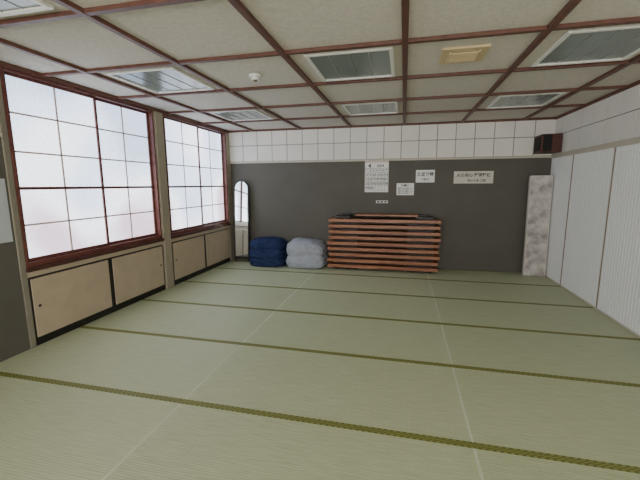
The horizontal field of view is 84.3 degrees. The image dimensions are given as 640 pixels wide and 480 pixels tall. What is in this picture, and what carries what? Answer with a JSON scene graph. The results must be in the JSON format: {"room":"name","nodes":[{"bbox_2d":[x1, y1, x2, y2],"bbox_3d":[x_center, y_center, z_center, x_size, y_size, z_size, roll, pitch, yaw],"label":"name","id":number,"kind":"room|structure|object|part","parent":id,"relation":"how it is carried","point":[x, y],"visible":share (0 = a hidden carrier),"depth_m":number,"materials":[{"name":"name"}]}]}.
{"room":"japanese tatami room","nodes":[
{"label":"japanese tatami room","id":0,"kind":"room"},
{"bbox_2d":[0,111,217,361],"bbox_3d":[-2.761,-0.108,2.516,0.150,2.720,9.113,2,9,13],"label":"wall","id":1,"kind":"structure","parent":0,"point":[14,337],"depth_m":2.97,"materials":[{"name":"beige paint"}]},
{"bbox_2d":[0,179,12,242],"bbox_3d":[-2.619,-0.219,2.770,0.002,0.520,0.340,2,9,13],"label":"notice sheet","id":2,"kind":"object","parent":1,"relation":"attached to","point":[5,224],"visible":1,"depth_m":2.90,"materials":[{"name":"grey paper"}]},
{"bbox_2d":[0,79,36,348],"bbox_3d":[-2.582,-0.213,2.989,0.038,2.380,0.049,2,9,13],"label":"trim","id":3,"kind":"structure","parent":1,"relation":"attached to","point":[3,125],"depth_m":2.99,"materials":[{"name":"beige wood"}]},
{"bbox_2d":[0,66,163,272],"bbox_3d":[-2.393,-0.692,3.830,0.135,1.695,1.815,2,9,13],"label":"window","id":4,"kind":"structure","parent":1,"relation":"in","point":[37,265],"depth_m":3.57,"materials":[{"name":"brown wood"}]},
{"bbox_3d":[-2.490,-0.661,3.427,0.005,1.538,0.862,2,9,13],"label":"glass","id":5,"kind":"part","parent":4,"relation":"part of","materials":[{"name":"white glass"}]},
{"bbox_3d":[-2.486,-0.656,3.427,0.028,1.591,0.914,2,9,13],"label":"sash","id":6,"kind":"part","parent":4,"relation":"part of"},
{"bbox_3d":[-2.325,-0.790,4.251,0.005,1.538,0.822,2,9,13],"label":"glass","id":7,"kind":"part","parent":4,"relation":"part of","materials":[{"name":"white glass"}]},
{"bbox_3d":[-2.322,-0.786,4.251,0.028,1.591,0.874,2,9,13],"label":"sash","id":8,"kind":"part","parent":4,"relation":"part of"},
{"bbox_2d":[27,241,164,345],"bbox_3d":[-2.366,0.482,4.008,0.040,0.689,1.795,2,9,13],"label":"lower cabinet","id":9,"kind":"object","parent":1,"relation":"attached to","point":[65,298],"visible":0.98,"depth_m":3.73,"materials":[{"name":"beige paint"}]},
{"bbox_3d":[-2.458,0.551,3.569,0.013,0.540,0.848,2,9,13],"label":"sliding panel","id":10,"kind":"part","parent":9,"relation":"part of","materials":[{"name":"beige wood"}]},
{"bbox_3d":[-2.251,0.414,4.445,0.013,0.540,0.852,2,9,13],"label":"sliding panel","id":11,"kind":"part","parent":9,"relation":"part of","materials":[{"name":"beige wood"}]},
{"bbox_2d":[154,111,173,288],"bbox_3d":[-2.137,-0.503,4.836,0.050,2.380,0.150,2,9,13],"label":"trim","id":12,"kind":"structure","parent":1,"relation":"attached to","point":[158,117],"depth_m":4.81,"materials":[{"name":"beige wood"}]},
{"bbox_2d":[162,114,230,238],"bbox_3d":[-1.946,-0.988,5.713,0.135,1.695,1.740,2,9,13],"label":"window","id":13,"kind":"structure","parent":1,"relation":"in","point":[182,233],"depth_m":5.58,"materials":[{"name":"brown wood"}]},
{"bbox_3d":[-2.041,-0.958,5.318,0.005,1.538,0.804,2,9,13],"label":"glass","id":14,"kind":"part","parent":13,"relation":"part of","materials":[{"name":"white glass"}]},
{"bbox_3d":[-2.038,-0.954,5.318,0.028,1.591,0.856,2,9,13],"label":"sash","id":15,"kind":"part","parent":13,"relation":"part of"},
{"bbox_3d":[-1.885,-1.082,6.106,0.005,1.538,0.804,2,9,13],"label":"glass","id":16,"kind":"part","parent":13,"relation":"part of","materials":[{"name":"white glass"}]},
{"bbox_3d":[-1.882,-1.077,6.106,0.028,1.591,0.856,2,9,13],"label":"sash","id":17,"kind":"part","parent":13,"relation":"part of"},
{"bbox_2d":[171,226,230,284],"bbox_3d":[-1.919,0.186,5.891,0.040,0.689,1.720,2,9,13],"label":"lower cabinet","id":18,"kind":"object","parent":1,"relation":"attached to","point":[193,255],"visible":0.99,"depth_m":5.71,"materials":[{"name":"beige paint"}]},
{"bbox_3d":[-2.007,0.253,5.470,0.013,0.540,0.810,2,9,13],"label":"sliding panel","id":19,"kind":"part","parent":18,"relation":"part of","materials":[{"name":"beige wood"}]},
{"bbox_3d":[-1.808,0.121,6.309,0.013,0.540,0.815,2,9,13],"label":"sliding panel","id":20,"kind":"part","parent":18,"relation":"part of","materials":[{"name":"beige wood"}]},
{"bbox_2d":[225,132,234,260],"bbox_3d":[-1.707,-0.791,6.666,0.042,2.380,0.143,2,9,13],"label":"trim","id":21,"kind":"structure","parent":1,"relation":"attached to","point":[231,232],"depth_m":6.65,"materials":[{"name":"brown wood"}]},
{"bbox_2d":[0,60,639,132],"bbox_3d":[-0.066,-1.247,1.698,5.396,0.040,8.813,2,9,13],"label":"trim","id":22,"kind":"structure","parent":1,"relation":"attached to","point":[2,63],"depth_m":4.78,"materials":[{"name":"brown wood"}]},
{"bbox_2d":[0,0,639,130],"bbox_3d":[-0.067,-1.326,1.685,5.696,0.120,9.113,2,9,13],"label":"ceiling","id":23,"kind":"structure","parent":0,"point":[207,28],"depth_m":2.58,"materials":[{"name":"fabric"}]},
{"bbox_2d":[0,0,53,16],"bbox_3d":[-1.882,-1.249,1.706,0.670,0.022,0.700,2,9,13],"label":"recessed light","id":24,"kind":"object","parent":23,"relation":"in","point":[7,7],"visible":1,"depth_m":1.95,"materials":[{"name":"white metal"}]},
{"bbox_2d":[0,0,40,12],"bbox_3d":[-1.882,-1.253,1.705,0.610,0.014,0.640,2,9,13],"label":"diffuser","id":25,"kind":"object","parent":24,"relation":"attached to","point":[6,6],"depth_m":1.95,"materials":[{"name":"grey plastic"}]},
{"bbox_2d":[105,66,214,93],"bbox_3d":[-1.486,-1.512,3.374,0.670,0.022,0.700,2,9,13],"label":"recessed light","id":26,"kind":"object","parent":23,"relation":"in","point":[167,79],"visible":0.93,"depth_m":3.31,"materials":[{"name":"white metal"}]},
{"bbox_2d":[115,70,206,91],"bbox_3d":[-1.486,-1.515,3.374,0.610,0.014,0.640,2,9,13],"label":"diffuser","id":27,"kind":"object","parent":26,"relation":"attached to","point":[154,80],"depth_m":3.36,"materials":[{"name":"grey plastic"}]},
{"bbox_2d":[209,109,273,120],"bbox_3d":[-1.093,-1.772,5.034,0.670,0.022,0.680,2,9,13],"label":"recessed light","id":28,"kind":"object","parent":23,"relation":"in","point":[254,114],"visible":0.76,"depth_m":5.04,"materials":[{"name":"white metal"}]},
{"bbox_2d":[216,111,267,119],"bbox_3d":[-1.093,-1.776,5.033,0.610,0.014,0.620,2,9,13],"label":"diffuser","id":29,"kind":"object","parent":28,"relation":"attached to","point":[230,115],"depth_m":5.04,"materials":[{"name":"grey plastic"}]},
{"bbox_2d":[249,73,260,81],"bbox_3d":[-0.591,-1.475,3.225,0.110,0.055,0.110,2,9,13],"label":"smoke detector","id":30,"kind":"object","parent":23,"relation":"attached to","point":[255,77],"visible":1,"depth_m":3.19,"materials":[{"name":"white plastic"}]},
{"bbox_2d":[0,0,639,130],"bbox_3d":[-0.066,-1.253,1.697,5.396,0.028,8.813,2,9,13],"label":"ceiling beams","id":31,"kind":"structure","parent":23,"relation":"attached to","point":[75,11],"depth_m":2.85,"materials":[{"name":"brown wood"}]},
{"bbox_2d":[304,46,394,81],"bbox_3d":[0.280,-1.455,2.964,0.670,0.022,0.700,2,9,13],"label":"recessed light","id":32,"kind":"object","parent":23,"relation":"in","point":[375,62],"visible":0.97,"depth_m":2.90,"materials":[{"name":"white metal"}]},
{"bbox_2d":[342,101,397,115],"bbox_3d":[0.673,-1.716,4.623,0.670,0.022,0.680,2,9,13],"label":"recessed light","id":33,"kind":"object","parent":23,"relation":"in","point":[378,107],"visible":0.83,"depth_m":4.61,"materials":[{"name":"white metal"}]},
{"bbox_2d":[346,103,395,113],"bbox_3d":[0.673,-1.720,4.623,0.610,0.014,0.620,2,9,13],"label":"diffuser","id":34,"kind":"object","parent":33,"relation":"attached to","point":[361,108],"depth_m":4.62,"materials":[{"name":"grey plastic"}]},
{"bbox_2d":[438,44,490,64],"bbox_3d":[1.098,-1.416,2.719,0.330,0.030,0.330,2,9,13],"label":"ceiling air vent","id":35,"kind":"object","parent":23,"relation":"attached to","point":[470,53],"depth_m":2.66,"materials":[{"name":"beige plastic"}]},
{"bbox_2d":[486,92,566,108],"bbox_3d":[2.414,-1.661,4.219,0.670,0.022,0.680,2,9,13],"label":"recessed light","id":36,"kind":"object","parent":23,"relation":"in","point":[538,99],"visible":0.81,"depth_m":4.21,"materials":[{"name":"white metal"}]},
{"bbox_2d":[491,94,558,106],"bbox_3d":[2.414,-1.665,4.219,0.610,0.014,0.620,2,9,13],"label":"diffuser","id":37,"kind":"object","parent":36,"relation":"attached to","point":[535,100],"depth_m":4.21,"materials":[{"name":"grey plastic"}]},
{"bbox_2d":[531,23,639,66],"bbox_3d":[2.021,-1.400,2.560,0.670,0.022,0.700,2,9,13],"label":"recessed light","id":38,"kind":"object","parent":23,"relation":"in","point":[615,42],"visible":0.98,"depth_m":2.56,"materials":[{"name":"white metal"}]},
{"bbox_2d":[231,158,550,272],"bbox_3d":[0.962,-0.699,6.199,5.696,2.720,0.150,2,9,13],"label":"wall","id":39,"kind":"structure","parent":0,"point":[482,226],"depth_m":5.96,"materials":[{"name":"grey paint"}]},
{"bbox_2d":[365,161,388,191],"bbox_3d":[0.968,-1.084,6.054,0.400,0.525,0.010,2,9,13],"label":"wall calendar","id":40,"kind":"object","parent":39,"relation":"attached to","point":[376,172],"visible":1,"depth_m":6.05,"materials":[{"name":"white paper"}]},
{"bbox_2d":[376,200,387,202],"bbox_3d":[1.067,-0.658,6.094,0.200,0.044,0.016,2,9,13],"label":"wall switch plate","id":41,"kind":"object","parent":39,"relation":"attached to","point":[377,201],"visible":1,"depth_m":6.09,"materials":[{"name":"white plastic"}]},
{"bbox_2d":[230,156,550,163],"bbox_3d":[0.939,-1.358,6.012,5.396,0.030,0.022,2,9,13],"label":"trim rail","id":42,"kind":"object","parent":39,"relation":"attached to","point":[504,157],"visible":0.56,"depth_m":5.92,"materials":[{"name":"beige paint"}]},
{"bbox_2d":[229,119,555,161],"bbox_3d":[0.939,-1.645,5.971,5.396,0.580,0.014,2,9,13],"label":"shoji panel","id":43,"kind":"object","parent":39,"relation":"attached to","point":[507,138],"depth_m":5.90,"materials":[{"name":"white paper"}]},
{"bbox_2d":[396,183,413,194],"bbox_3d":[1.439,-0.859,5.981,0.285,0.200,0.004,2,9,13],"label":"notice sheet","id":44,"kind":"object","parent":39,"relation":"attached to","point":[402,188],"visible":1,"depth_m":5.98,"materials":[{"name":"white paper"}]},
{"bbox_2d":[416,170,434,182],"bbox_3d":[1.748,-1.060,5.876,0.300,0.205,0.004,2,9,13],"label":"notice sheet","id":45,"kind":"object","parent":39,"relation":"attached to","point":[421,175],"visible":1,"depth_m":5.87,"materials":[{"name":"white paper"}]},
{"bbox_2d":[454,171,493,183],"bbox_3d":[2.475,-1.012,5.711,0.595,0.195,0.004,2,9,13],"label":"banner","id":46,"kind":"object","parent":39,"relation":"attached to","point":[460,177],"visible":1,"depth_m":5.71,"materials":[{"name":"beige paper"}]},
{"bbox_2d":[533,133,562,153],"bbox_3d":[3.373,-1.422,5.251,0.266,0.260,0.350,2,9,13],"label":"wall speaker","id":47,"kind":"object","parent":39,"relation":"attached to","point":[543,143],"visible":1,"depth_m":5.10,"materials":[{"name":"black wood"}]},
{"bbox_3d":[3.283,-1.433,5.323,0.122,0.200,0.338,7,12,40],"label":"panel and bracket","id":48,"kind":"part","parent":47,"relation":"part of","materials":[{"name":"black"}]},
{"bbox_2d":[542,135,552,150],"bbox_3d":[3.281,-1.398,5.101,0.115,0.230,0.012,2,9,13],"label":"grille","id":49,"kind":"object","parent":47,"relation":"attached to","point":[547,140],"depth_m":5.10,"materials":[{"name":"black fabric"}]},
{"bbox_3d":[-0.055,1.250,2.088,5.696,0.145,9.113,2,9,13],"label":"floor","id":50,"kind":"structure","parent":0,"visible":0},
{"bbox_2d":[0,374,182,479],"bbox_3d":[-1.890,1.147,2.148,1.787,0.056,0.888,2,9,13],"label":"mat","id":51,"kind":"object","parent":50,"relation":"on","point":[49,430],"visible":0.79,"depth_m":2.13,"materials":[{"name":"green wicker"}]},
{"bbox_2d":[0,327,240,400],"bbox_3d":[-1.687,1.013,3.005,1.787,0.056,0.888,2,9,13],"label":"mat","id":52,"kind":"object","parent":50,"relation":"on","point":[159,366],"visible":0.74,"depth_m":2.91,"materials":[{"name":"green wicker"}]},
{"bbox_2d":[81,300,275,343],"bbox_3d":[-1.484,0.878,3.861,1.787,0.056,0.888,2,9,13],"label":"mat","id":53,"kind":"object","parent":50,"relation":"on","point":[175,319],"visible":0.7,"depth_m":3.79,"materials":[{"name":"green wicker"}]},
{"bbox_2d":[143,281,297,309],"bbox_3d":[-1.281,0.744,4.718,1.787,0.056,0.888,2,9,13],"label":"mat","id":54,"kind":"object","parent":50,"relation":"on","point":[218,294],"visible":0.68,"depth_m":4.65,"materials":[{"name":"green wicker"}]},
{"bbox_2d":[186,268,312,287],"bbox_3d":[-1.077,0.609,5.574,1.787,0.056,0.888,2,9,13],"label":"mat","id":55,"kind":"object","parent":50,"relation":"on","point":[283,279],"visible":0.66,"depth_m":5.53,"materials":[{"name":"green wicker"}]},
{"bbox_2d":[215,259,316,272],"bbox_3d":[-0.891,0.485,6.361,1.787,0.056,0.741,2,9,13],"label":"mat","id":56,"kind":"object","parent":50,"relation":"on","point":[239,264],"visible":0.38,"depth_m":6.20,"materials":[{"name":"green wicker"}]},
{"bbox_2d":[234,180,249,261],"bbox_3d":[-1.465,-0.351,6.618,0.290,1.518,0.133,1,9,9],"label":"mirror","id":57,"kind":"object","parent":56,"relation":"on","point":[241,188],"visible":1,"depth_m":6.61,"materials":[{"name":"black paint"}]},
{"bbox_2d":[249,236,287,266],"bbox_3d":[-0.915,0.197,6.393,0.670,0.500,0.500,2,9,13],"label":"bundle","id":58,"kind":"object","parent":56,"relation":"on","point":[270,251],"visible":0.94,"depth_m":6.18,"materials":[{"name":"fabric"}]},
{"bbox_2d":[286,237,327,268],"bbox_3d":[-0.227,0.218,6.239,0.717,0.500,0.519,2,9,13],"label":"bundle","id":59,"kind":"object","parent":56,"relation":"on","point":[308,253],"visible":1,"depth_m":6.03,"materials":[{"name":"fabric"}]},
{"bbox_2d":[104,402,481,479],"bbox_3d":[-0.136,1.203,1.741,1.813,0.056,0.888,2,9,13],"label":"mat","id":60,"kind":"object","parent":50,"relation":"on","point":[196,441],"visible":1,"depth_m":1.91,"materials":[{"name":"green wicker"}]},
{"bbox_2d":[183,344,472,444],"bbox_3d":[0.067,1.069,2.597,1.813,0.056,0.888,2,9,13],"label":"mat","id":61,"kind":"object","parent":50,"relation":"on","point":[423,400],"visible":0.83,"depth_m":2.47,"materials":[{"name":"green wicker"}]},
{"bbox_2d":[242,310,451,365],"bbox_3d":[0.271,0.934,3.454,1.813,0.056,0.888,2,9,13],"label":"mat","id":62,"kind":"object","parent":50,"relation":"on","point":[412,341],"visible":0.83,"depth_m":3.37,"materials":[{"name":"green wicker"}]},
{"bbox_2d":[277,289,440,323],"bbox_3d":[0.474,0.799,4.311,1.813,0.056,0.888,2,9,13],"label":"mat","id":63,"kind":"object","parent":50,"relation":"on","point":[342,303],"visible":0.83,"depth_m":4.24,"materials":[{"name":"green wicker"}]},
{"bbox_2d":[298,273,433,296],"bbox_3d":[0.677,0.665,5.167,1.813,0.056,0.888,2,9,13],"label":"mat","id":64,"kind":"object","parent":50,"relation":"on","point":[316,281],"visible":0.83,"depth_m":5.11,"materials":[{"name":"green wicker"}]},
{"bbox_2d":[314,265,428,278],"bbox_3d":[0.864,0.541,5.953,1.813,0.056,0.741,2,9,13],"label":"mat","id":65,"kind":"object","parent":50,"relation":"on","point":[324,270],"visible":0.36,"depth_m":5.77,"materials":[{"name":"green wicker"}]},
{"bbox_2d":[327,213,441,272],"bbox_3d":[1.056,0.028,5.970,1.825,0.946,0.422,2,9,13],"label":"tables","id":66,"kind":"object","parent":65,"relation":"on","point":[374,241],"visible":1,"depth_m":5.79,"materials":[{"name":"brown wood"}]},
{"bbox_3d":[1.059,-0.400,5.899,1.570,0.078,0.292,2,9,13],"label":"folded leg frame","id":67,"kind":"part","parent":66,"relation":"part of","materials":[{"name":"black metal"}]},
{"bbox_2d":[428,269,558,285],"bbox_3d":[2.619,0.597,5.545,1.790,0.056,0.741,2,9,13],"label":"mat","id":68,"kind":"object","parent":50,"relation":"on","point":[442,274],"visible":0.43,"depth_m":5.48,"materials":[{"name":"green wicker"}]},
{"bbox_2d":[522,175,552,276],"bbox_3d":[3.352,-0.208,5.463,0.300,1.549,0.144,2,9,16],"label":"screen","id":69,"kind":"object","parent":68,"relation":"on","point":[539,198],"visible":1,"depth_m":5.42,"materials":[{"name":"beige paper"}]},
{"bbox_2d":[429,279,592,307],"bbox_3d":[2.433,0.721,4.759,1.790,0.056,0.888,2,9,13],"label":"mat","id":70,"kind":"object","parent":50,"relation":"on","point":[501,292],"visible":0.7,"depth_m":4.71,"materials":[{"name":"green wicker"}]},
{"bbox_2d":[434,297,639,339],"bbox_3d":[2.230,0.855,3.903,1.790,0.056,0.888,2,9,13],"label":"mat","id":71,"kind":"object","parent":50,"relation":"on","point":[589,321],"visible":0.76,"depth_m":3.83,"materials":[{"name":"green wicker"}]},
{"bbox_2d":[441,324,639,385],"bbox_3d":[2.026,0.990,3.046,1.790,0.056,0.888,2,9,13],"label":"mat","id":72,"kind":"object","parent":50,"relation":"on","point":[573,356],"visible":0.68,"depth_m":3.03,"materials":[{"name":"green wicker"}]},
{"bbox_2d":[452,366,639,470],"bbox_3d":[1.823,1.125,2.189,1.790,0.056,0.888,2,9,13],"label":"mat","id":73,"kind":"object","parent":50,"relation":"on","point":[595,422],"visible":0.75,"depth_m":2.20,"materials":[{"name":"green wicker"}]},
{"bbox_2d":[474,446,639,479],"bbox_3d":[1.620,1.259,1.333,1.790,0.056,0.888,2,9,13],"label":"mat","id":74,"kind":"object","parent":50,"relation":"on","point":[494,464],"visible":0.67,"depth_m":1.79,"materials":[{"name":"green wicker"}]},
{"bbox_3d":[2.639,0.064,1.262,0.150,2.720,9.113,2,9,13],"label":"wall","id":75,"kind":"structure","parent":0,"visible":0},
{"bbox_2d":[550,159,572,280],"bbox_3d":[3.478,-0.309,5.205,0.021,1.785,0.731,2,9,13],"label":"stile","id":76,"kind":"object","parent":75,"relation":"attached to","point":[551,159],"visible":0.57,"depth_m":4.89,"materials":[{"name":"brown"}]},
{"bbox_2d":[545,155,572,283],"bbox_3d":[3.474,-0.310,5.206,0.007,1.785,0.715,2,9,13],"label":"door","id":77,"kind":"structure","parent":76,"relation":"attached to","point":[561,167],"depth_m":5.13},
{"bbox_2d":[560,150,614,302],"bbox_3d":[3.284,-0.181,4.386,0.021,1.785,0.968,2,9,13],"label":"stile","id":78,"kind":"object","parent":75,"relation":"attached to","point":[614,150],"visible":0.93,"depth_m":4.72,"materials":[{"name":"brown"}]},
{"bbox_2d":[561,148,614,306],"bbox_3d":[3.280,-0.181,4.387,0.007,1.785,0.952,2,9,13],"label":"door","id":79,"kind":"structure","parent":78,"relation":"attached to","point":[592,171],"depth_m":4.32,"materials":[{"name":"white paper"}]},
{"bbox_2d":[545,275,639,337],"bbox_3d":[2.561,1.196,1.458,0.020,0.025,8.813,2,9,13],"label":"baseboard","id":80,"kind":"structure","parent":75,"relation":"attached to","point":[591,305],"depth_m":4.00,"materials":[{"name":"beige paint"}]},
{"bbox_2d":[551,137,639,158],"bbox_3d":[2.546,-0.610,1.178,0.035,0.060,8.813,2,9,13],"label":"rail","id":81,"kind":"object","parent":75,"relation":"attached to","point":[636,140],"visible":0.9,"depth_m":4.05,"materials":[{"name":"beige paint"}]},
{"bbox_2d":[553,84,639,153],"bbox_3d":[2.555,-0.906,1.129,0.014,0.560,8.813,2,9,13],"label":"tiles","id":82,"kind":"structure","parent":75,"relation":"attached to","point":[614,118],"depth_m":4.04,"materials":[{"name":"white tile"}]},
{"bbox_2d":[596,147,615,307],"bbox_3d":[3.062,-0.034,3.453,0.021,1.785,0.968,2,9,13],"label":"stile","id":83,"kind":"object","parent":75,"relation":"attached to","point":[615,147],"visible":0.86,"depth_m":3.91,"materials":[{"name":"brown"}]},
{"bbox_2d":[597,143,639,334],"bbox_3d":[3.058,-0.034,3.454,0.007,1.785,0.952,2,9,13],"label":"door","id":84,"kind":"structure","parent":83,"relation":"attached to","point":[619,289],"depth_m":3.59,"materials":[{"name":"white paper"}]}
]}

